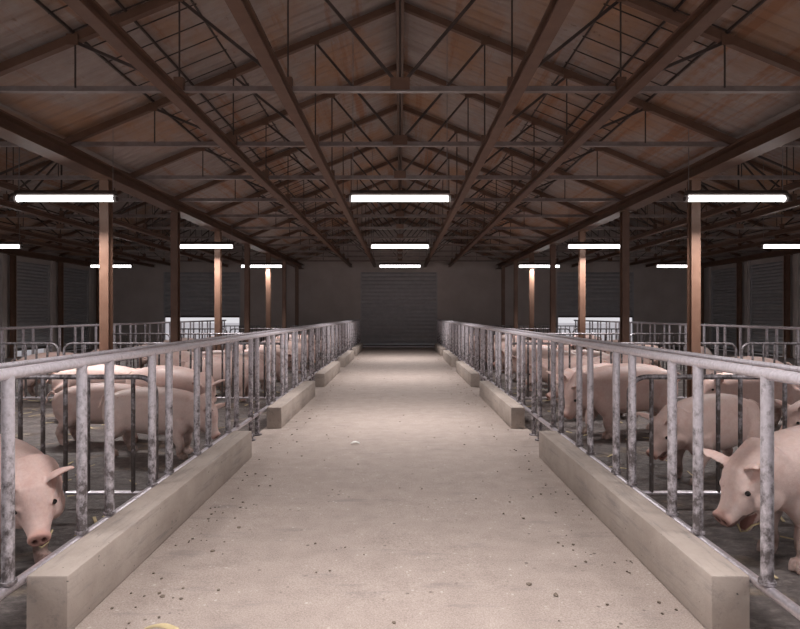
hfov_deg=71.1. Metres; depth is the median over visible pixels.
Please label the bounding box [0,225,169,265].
roof beam
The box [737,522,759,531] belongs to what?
strand
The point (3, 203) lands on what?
roof beam
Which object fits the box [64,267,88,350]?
door
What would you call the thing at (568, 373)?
pig
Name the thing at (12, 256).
steel column
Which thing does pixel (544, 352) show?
pig
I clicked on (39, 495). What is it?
pig
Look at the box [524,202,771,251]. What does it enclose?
roof truss
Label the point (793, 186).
roof beam
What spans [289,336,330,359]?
pig
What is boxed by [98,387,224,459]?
pig
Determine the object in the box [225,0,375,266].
roof beam
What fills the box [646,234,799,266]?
roof beam
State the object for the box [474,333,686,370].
metal railing
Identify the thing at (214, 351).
pig
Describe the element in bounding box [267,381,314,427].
concrete curb
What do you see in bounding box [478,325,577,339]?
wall
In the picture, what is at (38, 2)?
grid
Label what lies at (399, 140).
roof truss
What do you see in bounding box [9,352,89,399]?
pig
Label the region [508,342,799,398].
metal railing
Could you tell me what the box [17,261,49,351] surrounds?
door
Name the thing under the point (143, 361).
pig
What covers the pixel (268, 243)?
roof truss
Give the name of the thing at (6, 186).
roof beam
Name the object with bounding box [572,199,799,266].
roof beam
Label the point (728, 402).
pig
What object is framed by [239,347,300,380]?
pig
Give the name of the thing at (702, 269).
steel column
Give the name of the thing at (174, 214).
steel column
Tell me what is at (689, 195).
strip light
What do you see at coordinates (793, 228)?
roof beam
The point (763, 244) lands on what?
strip light
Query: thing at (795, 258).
wall
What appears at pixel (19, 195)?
strip light
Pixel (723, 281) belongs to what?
door
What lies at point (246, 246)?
steel column
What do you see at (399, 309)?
door
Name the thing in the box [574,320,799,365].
fence
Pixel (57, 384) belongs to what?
pig
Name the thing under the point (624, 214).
steel column
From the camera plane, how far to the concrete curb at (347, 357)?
14.43 m
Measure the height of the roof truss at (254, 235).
1.689 m
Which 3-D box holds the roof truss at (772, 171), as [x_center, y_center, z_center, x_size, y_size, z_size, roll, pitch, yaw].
[7.840,-2.804,12.939,7.869,1.689,0.082,0,0,0]
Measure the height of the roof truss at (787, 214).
1.689 m
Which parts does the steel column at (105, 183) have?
cap plate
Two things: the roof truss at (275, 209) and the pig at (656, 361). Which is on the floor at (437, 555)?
the pig at (656, 361)
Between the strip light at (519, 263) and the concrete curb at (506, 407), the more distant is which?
the strip light at (519, 263)
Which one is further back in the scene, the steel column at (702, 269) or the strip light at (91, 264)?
the steel column at (702, 269)
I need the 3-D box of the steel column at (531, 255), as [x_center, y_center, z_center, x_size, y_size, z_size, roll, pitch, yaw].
[3.890,-0.235,16.547,0.280,3.090,0.280,0,0,0]
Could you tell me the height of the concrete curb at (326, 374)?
0.243 m
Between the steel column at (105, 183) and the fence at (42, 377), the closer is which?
the fence at (42, 377)
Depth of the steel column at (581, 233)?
11.92 m
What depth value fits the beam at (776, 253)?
18.39 m
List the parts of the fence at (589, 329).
hoop frame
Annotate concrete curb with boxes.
[27,431,251,628]
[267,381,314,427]
[315,361,339,386]
[338,350,353,366]
[352,343,362,355]
[435,343,444,355]
[443,350,457,366]
[456,361,478,386]
[479,381,524,427]
[539,431,749,628]
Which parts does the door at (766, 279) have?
guide rail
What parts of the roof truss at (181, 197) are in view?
gusset plate, hanger rod, hanger rod, gusset plate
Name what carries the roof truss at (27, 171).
attached to the wall at (4, 258)
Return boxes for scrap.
[144,623,178,628]
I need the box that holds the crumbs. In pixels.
[110,351,677,628]
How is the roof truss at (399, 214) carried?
on the roof beam at (243, 12)
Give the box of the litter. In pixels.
[23,385,793,578]
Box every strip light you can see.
[0,147,22,248]
[13,190,118,201]
[90,263,132,267]
[180,242,234,248]
[240,263,282,267]
[348,190,451,201]
[370,149,429,248]
[379,202,420,267]
[517,240,560,267]
[566,242,619,248]
[655,263,686,267]
[683,129,788,201]
[760,154,799,248]
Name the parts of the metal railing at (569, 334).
hoop frame, hoop frame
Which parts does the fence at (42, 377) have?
rail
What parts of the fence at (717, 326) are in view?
post, post, post, post, post, post, rail, post, post, post, post, post, post, post, post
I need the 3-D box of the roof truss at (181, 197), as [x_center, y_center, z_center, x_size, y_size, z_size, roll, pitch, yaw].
[0.000,-2.804,9.739,7.869,1.689,0.082,0,0,0]
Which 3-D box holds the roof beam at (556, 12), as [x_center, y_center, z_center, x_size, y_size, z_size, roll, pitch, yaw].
[0.990,-1.908,11.645,0.100,0.100,21.290,0,0,0]
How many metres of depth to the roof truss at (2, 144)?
6.55 m
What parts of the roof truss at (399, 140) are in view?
gusset plate, hanger rod, gusset plate, hanger rod, gusset plate, hanger rod, king rod, gusset plate, hanger rod, gusset plate, hanger rod, gusset plate, hanger rod, gusset plate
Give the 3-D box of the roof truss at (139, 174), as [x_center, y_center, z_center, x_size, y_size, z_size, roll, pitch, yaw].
[0.000,-2.804,8.139,7.869,1.689,0.082,0,0,0]
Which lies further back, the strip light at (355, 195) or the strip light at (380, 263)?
the strip light at (380, 263)
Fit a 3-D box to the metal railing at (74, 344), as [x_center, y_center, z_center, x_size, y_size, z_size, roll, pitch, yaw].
[-3.856,0.852,7.800,4.561,0.916,0.033,0,0,0]
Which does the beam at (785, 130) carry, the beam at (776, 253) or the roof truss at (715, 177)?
the roof truss at (715, 177)
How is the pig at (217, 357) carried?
on the floor at (437, 555)
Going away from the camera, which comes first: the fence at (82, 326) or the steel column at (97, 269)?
the fence at (82, 326)
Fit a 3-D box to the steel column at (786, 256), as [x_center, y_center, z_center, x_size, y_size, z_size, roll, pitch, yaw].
[11.600,-0.235,16.790,0.280,3.090,0.280,0,0,0]
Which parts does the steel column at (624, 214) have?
cap plate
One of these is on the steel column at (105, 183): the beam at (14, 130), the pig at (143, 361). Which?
the beam at (14, 130)
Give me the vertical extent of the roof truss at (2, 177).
1.689 m
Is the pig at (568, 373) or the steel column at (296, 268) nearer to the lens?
the pig at (568, 373)
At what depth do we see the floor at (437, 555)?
3.42 m
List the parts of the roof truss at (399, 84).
gusset plate, hanger rod, hanger rod, hanger rod, king rod, gusset plate, hanger rod, hanger rod, hanger rod, gusset plate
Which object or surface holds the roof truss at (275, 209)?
on the roof beam at (243, 12)
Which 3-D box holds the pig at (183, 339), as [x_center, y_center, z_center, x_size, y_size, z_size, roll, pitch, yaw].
[-5.421,0.947,13.860,1.470,0.726,0.467,0,0,13]
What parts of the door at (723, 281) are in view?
guide rail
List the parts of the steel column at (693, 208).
cap plate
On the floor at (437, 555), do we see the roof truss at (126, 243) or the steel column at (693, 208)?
the steel column at (693, 208)
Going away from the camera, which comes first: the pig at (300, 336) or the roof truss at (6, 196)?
the roof truss at (6, 196)
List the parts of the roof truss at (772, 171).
gusset plate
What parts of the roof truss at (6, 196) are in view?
hanger rod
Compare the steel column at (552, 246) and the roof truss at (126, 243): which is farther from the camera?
the roof truss at (126, 243)
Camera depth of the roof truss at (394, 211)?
19.34 m
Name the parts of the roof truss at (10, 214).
gusset plate, king rod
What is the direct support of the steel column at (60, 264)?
on the floor at (437, 555)
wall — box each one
[0,247,98,357]
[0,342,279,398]
[113,222,686,346]
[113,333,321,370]
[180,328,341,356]
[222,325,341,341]
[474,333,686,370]
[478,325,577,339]
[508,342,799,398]
[701,248,799,357]
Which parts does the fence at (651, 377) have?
rail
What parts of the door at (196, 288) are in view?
guide rail, guide rail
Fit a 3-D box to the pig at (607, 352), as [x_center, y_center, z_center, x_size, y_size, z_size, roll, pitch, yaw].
[5.431,0.974,13.902,1.372,0.673,0.424,0,0,-15]
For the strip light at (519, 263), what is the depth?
16.37 m
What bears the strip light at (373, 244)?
hanging from the ceiling
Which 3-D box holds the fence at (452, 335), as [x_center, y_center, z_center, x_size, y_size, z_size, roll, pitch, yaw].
[1.457,0.753,11.575,0.116,1.113,20.650,0,0,0]
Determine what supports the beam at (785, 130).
on the steel column at (693, 208)
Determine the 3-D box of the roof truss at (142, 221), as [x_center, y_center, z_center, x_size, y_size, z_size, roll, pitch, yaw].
[-7.840,-2.804,19.339,7.869,1.689,0.082,0,0,0]
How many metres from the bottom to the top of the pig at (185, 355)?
0.714 m
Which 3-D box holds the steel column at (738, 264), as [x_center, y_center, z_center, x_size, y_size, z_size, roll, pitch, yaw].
[11.600,-0.235,19.150,0.280,3.090,0.280,0,0,0]
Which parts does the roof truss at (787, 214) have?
king rod, gusset plate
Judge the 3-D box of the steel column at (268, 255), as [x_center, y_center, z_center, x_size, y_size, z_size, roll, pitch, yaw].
[-3.890,-0.235,16.547,0.280,3.090,0.280,0,0,0]
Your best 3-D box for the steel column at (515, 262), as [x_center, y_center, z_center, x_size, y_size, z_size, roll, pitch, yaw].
[3.890,-0.235,18.830,0.280,3.090,0.280,0,0,0]
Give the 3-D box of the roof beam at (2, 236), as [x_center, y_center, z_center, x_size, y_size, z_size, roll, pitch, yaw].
[-9.790,-1.908,11.645,0.100,0.100,21.290,0,0,0]
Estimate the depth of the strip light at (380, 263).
16.37 m
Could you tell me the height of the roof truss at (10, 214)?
1.689 m
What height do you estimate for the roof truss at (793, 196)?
1.689 m
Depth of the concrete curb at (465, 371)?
10.68 m
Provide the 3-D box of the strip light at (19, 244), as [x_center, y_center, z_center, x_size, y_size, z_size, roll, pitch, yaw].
[-8.450,-2.511,11.600,1.250,2.310,0.120,0,0,0]
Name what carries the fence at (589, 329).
on the floor at (437, 555)
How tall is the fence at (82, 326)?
1.098 m
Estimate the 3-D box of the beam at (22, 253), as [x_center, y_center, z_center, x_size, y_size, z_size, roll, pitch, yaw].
[-11.620,-1.865,11.645,0.160,0.170,21.290,0,0,0]
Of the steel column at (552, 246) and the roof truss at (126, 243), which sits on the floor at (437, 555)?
the steel column at (552, 246)
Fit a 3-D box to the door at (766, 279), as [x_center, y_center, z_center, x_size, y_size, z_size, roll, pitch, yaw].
[11.805,-0.165,17.960,0.090,2.950,1.770,0,0,0]
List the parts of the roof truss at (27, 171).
gusset plate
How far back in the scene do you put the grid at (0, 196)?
16.81 m
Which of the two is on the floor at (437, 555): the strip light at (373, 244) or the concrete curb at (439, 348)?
the concrete curb at (439, 348)
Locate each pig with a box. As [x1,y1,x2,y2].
[0,434,74,576]
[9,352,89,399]
[45,383,139,444]
[46,364,140,392]
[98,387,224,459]
[125,365,224,403]
[134,345,186,367]
[142,351,204,366]
[164,338,204,351]
[181,354,270,401]
[202,350,231,354]
[219,352,279,391]
[224,345,248,351]
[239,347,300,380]
[260,341,314,373]
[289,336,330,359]
[298,339,326,358]
[469,336,512,351]
[493,345,557,380]
[494,341,526,372]
[504,349,586,390]
[525,355,612,402]
[529,340,573,350]
[546,363,637,421]
[556,363,680,439]
[567,335,601,349]
[571,350,606,356]
[596,340,631,353]
[597,353,655,364]
[636,393,759,485]
[640,345,664,367]
[701,346,711,371]
[703,356,791,380]
[703,368,799,426]
[703,425,799,574]
[774,399,799,429]
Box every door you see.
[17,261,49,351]
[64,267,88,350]
[164,272,239,339]
[361,272,436,346]
[557,272,633,341]
[711,267,735,350]
[750,261,782,356]
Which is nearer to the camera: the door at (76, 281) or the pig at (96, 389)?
the pig at (96, 389)
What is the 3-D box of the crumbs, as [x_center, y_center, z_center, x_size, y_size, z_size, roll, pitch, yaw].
[-0.028,1.303,11.150,2.519,0.011,17.920,0,0,0]
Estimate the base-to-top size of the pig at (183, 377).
0.726 m
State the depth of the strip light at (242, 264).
16.36 m
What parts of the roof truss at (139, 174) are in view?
gusset plate, hanger rod, gusset plate, hanger rod, king rod, gusset plate, hanger rod, gusset plate, hanger rod, gusset plate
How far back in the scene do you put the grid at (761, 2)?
6.39 m
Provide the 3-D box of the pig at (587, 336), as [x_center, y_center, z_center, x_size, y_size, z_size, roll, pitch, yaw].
[5.378,0.955,16.599,1.439,0.710,0.456,0,0,-19]
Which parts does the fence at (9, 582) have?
post, post, post, post, post, rail, post, post, post, post, post, post, post, post, post, post, post, post, post, post, post, post, post, post, post, post, post, post, post, post, post, post, post, post, post, post, post, post, post, post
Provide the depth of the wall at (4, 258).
18.81 m
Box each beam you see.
[0,109,303,268]
[0,180,243,263]
[0,199,227,266]
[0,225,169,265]
[0,234,153,266]
[0,248,98,267]
[63,0,351,266]
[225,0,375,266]
[396,0,403,223]
[424,0,574,266]
[448,0,736,266]
[496,109,799,268]
[556,180,799,263]
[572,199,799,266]
[630,225,799,265]
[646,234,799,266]
[701,248,799,267]
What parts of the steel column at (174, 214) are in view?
cap plate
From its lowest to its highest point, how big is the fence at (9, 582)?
1.113 m
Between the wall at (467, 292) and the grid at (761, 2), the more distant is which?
the wall at (467, 292)
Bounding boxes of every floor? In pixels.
[0,347,799,628]
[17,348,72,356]
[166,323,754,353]
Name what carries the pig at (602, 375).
on the floor at (437, 555)
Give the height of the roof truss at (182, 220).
1.689 m
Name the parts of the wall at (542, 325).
hoop frame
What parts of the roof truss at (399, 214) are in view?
hanger rod, gusset plate, hanger rod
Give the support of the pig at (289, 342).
on the floor at (437, 555)
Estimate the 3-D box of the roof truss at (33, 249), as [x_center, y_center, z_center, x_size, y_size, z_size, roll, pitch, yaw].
[-7.840,-2.804,17.739,7.869,1.689,0.082,0,0,0]
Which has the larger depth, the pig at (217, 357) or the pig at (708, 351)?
the pig at (708, 351)
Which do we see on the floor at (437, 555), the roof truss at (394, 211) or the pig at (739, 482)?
the pig at (739, 482)
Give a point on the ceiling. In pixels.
(25, 26)
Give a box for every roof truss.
[0,0,799,92]
[0,129,63,146]
[0,138,173,201]
[0,139,206,217]
[0,156,128,179]
[0,160,229,228]
[0,190,261,245]
[2,180,248,238]
[28,202,275,251]
[59,211,284,256]
[64,2,737,146]
[85,219,294,261]
[129,64,670,179]
[174,105,625,201]
[206,136,594,217]
[230,157,569,228]
[249,180,551,238]
[263,188,536,245]
[276,202,523,251]
[286,209,512,256]
[295,218,504,261]
[505,219,714,261]
[513,211,740,256]
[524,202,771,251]
[538,190,799,245]
[552,180,797,238]
[570,160,799,228]
[593,139,799,217]
[625,138,799,201]
[671,156,799,179]
[737,129,799,146]
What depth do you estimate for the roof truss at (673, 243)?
16.14 m
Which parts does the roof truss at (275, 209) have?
gusset plate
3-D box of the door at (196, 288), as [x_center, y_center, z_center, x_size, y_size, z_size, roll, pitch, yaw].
[-7.890,-0.180,22.365,3.150,2.980,0.090,0,0,0]
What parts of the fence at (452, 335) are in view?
post, post, post, post, post, post, post, post, post, post, post, post, post, post, post, post, post, post, post, post, post, post, post, post, post, post, post, post, post, post, post, post, post, rail, post, post, post, post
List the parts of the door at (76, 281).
guide rail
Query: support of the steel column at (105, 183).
on the floor at (437, 555)
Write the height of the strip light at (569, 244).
1.008 m
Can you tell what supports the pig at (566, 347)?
on the floor at (437, 555)
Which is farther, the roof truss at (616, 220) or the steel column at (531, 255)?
the roof truss at (616, 220)
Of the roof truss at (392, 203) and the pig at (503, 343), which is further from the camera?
the roof truss at (392, 203)
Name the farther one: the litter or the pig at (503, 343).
the pig at (503, 343)
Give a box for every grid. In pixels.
[0,196,154,247]
[33,0,351,249]
[448,0,766,249]
[645,196,799,247]
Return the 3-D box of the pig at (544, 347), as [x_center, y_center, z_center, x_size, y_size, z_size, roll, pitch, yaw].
[2.554,0.956,11.083,1.446,0.709,0.447,0,0,0]
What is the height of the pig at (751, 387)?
0.705 m
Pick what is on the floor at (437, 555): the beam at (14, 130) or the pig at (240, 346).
the pig at (240, 346)
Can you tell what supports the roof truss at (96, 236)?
attached to the wall at (4, 258)
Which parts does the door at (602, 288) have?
guide rail, guide rail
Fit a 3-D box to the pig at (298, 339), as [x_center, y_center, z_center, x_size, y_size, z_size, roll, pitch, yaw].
[-2.542,0.983,14.989,1.324,0.654,0.420,0,0,-12]
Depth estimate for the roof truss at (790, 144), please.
6.55 m
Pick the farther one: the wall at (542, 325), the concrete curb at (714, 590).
the wall at (542, 325)
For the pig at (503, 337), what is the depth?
14.95 m
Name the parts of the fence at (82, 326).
post, post, post, post, post, post, post, post, rail, post, post, post, post, post, post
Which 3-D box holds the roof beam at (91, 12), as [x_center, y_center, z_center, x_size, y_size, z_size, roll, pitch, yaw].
[-1.950,-1.908,11.645,0.100,0.100,21.290,0,0,0]
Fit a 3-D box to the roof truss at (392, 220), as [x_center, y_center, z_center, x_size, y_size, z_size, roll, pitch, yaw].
[0.000,-2.804,20.939,7.869,1.689,0.082,0,0,0]
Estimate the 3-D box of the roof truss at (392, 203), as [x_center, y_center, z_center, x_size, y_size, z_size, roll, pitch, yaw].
[0.000,-2.804,17.739,7.869,1.689,0.082,0,0,0]
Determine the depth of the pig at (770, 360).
8.59 m
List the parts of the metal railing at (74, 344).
rail, hoop frame, hoop frame, rail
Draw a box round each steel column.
[7,254,19,357]
[58,262,66,351]
[92,177,119,354]
[96,268,98,347]
[166,210,184,341]
[211,230,224,349]
[242,244,252,341]
[263,253,272,338]
[281,261,288,327]
[295,267,298,332]
[501,267,504,327]
[511,261,518,335]
[527,253,536,340]
[547,244,557,332]
[575,230,588,349]
[615,210,633,347]
[680,177,707,397]
[701,268,703,345]
[733,262,743,352]
[780,254,792,357]
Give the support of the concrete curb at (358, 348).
on the floor at (437, 555)
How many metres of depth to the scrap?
2.31 m
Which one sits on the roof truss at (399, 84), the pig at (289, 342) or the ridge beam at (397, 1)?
the ridge beam at (397, 1)
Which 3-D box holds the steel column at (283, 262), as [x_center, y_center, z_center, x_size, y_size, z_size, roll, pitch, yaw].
[-3.890,-0.235,18.830,0.280,3.090,0.280,0,0,0]
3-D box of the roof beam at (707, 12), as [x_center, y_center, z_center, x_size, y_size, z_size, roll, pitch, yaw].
[1.950,-1.908,11.645,0.100,0.100,21.290,0,0,0]
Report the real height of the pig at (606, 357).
0.687 m
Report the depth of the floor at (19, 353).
19.36 m
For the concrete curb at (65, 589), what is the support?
on the floor at (437, 555)
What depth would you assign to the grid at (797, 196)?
16.82 m
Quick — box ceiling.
[0,0,799,259]
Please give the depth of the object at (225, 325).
19.20 m
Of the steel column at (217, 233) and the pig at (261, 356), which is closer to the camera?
the pig at (261, 356)
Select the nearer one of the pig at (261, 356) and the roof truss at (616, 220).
the pig at (261, 356)
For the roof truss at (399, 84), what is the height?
1.689 m
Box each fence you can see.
[0,319,360,600]
[0,320,225,389]
[16,374,157,494]
[437,319,799,619]
[469,328,619,356]
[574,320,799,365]
[627,374,786,494]
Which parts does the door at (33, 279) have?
guide rail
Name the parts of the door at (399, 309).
guide rail, guide rail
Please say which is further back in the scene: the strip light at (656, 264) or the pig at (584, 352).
the strip light at (656, 264)
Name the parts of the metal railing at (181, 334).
hoop frame, hoop frame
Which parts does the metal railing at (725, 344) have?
rail, hoop frame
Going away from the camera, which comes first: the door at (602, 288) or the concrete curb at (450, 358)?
the concrete curb at (450, 358)
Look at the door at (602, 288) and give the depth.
22.34 m
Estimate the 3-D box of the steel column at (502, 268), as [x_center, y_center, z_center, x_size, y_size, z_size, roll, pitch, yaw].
[3.890,-0.235,21.113,0.280,3.090,0.280,0,0,0]
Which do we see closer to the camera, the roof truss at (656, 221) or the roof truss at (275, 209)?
the roof truss at (275, 209)
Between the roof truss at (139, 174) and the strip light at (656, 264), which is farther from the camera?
the strip light at (656, 264)
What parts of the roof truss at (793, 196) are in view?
hanger rod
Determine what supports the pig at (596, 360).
on the floor at (437, 555)
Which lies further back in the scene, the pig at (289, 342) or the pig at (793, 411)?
the pig at (289, 342)
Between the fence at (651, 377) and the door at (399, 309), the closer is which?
the fence at (651, 377)
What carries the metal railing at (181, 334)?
on the floor at (437, 555)
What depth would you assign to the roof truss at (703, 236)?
14.54 m

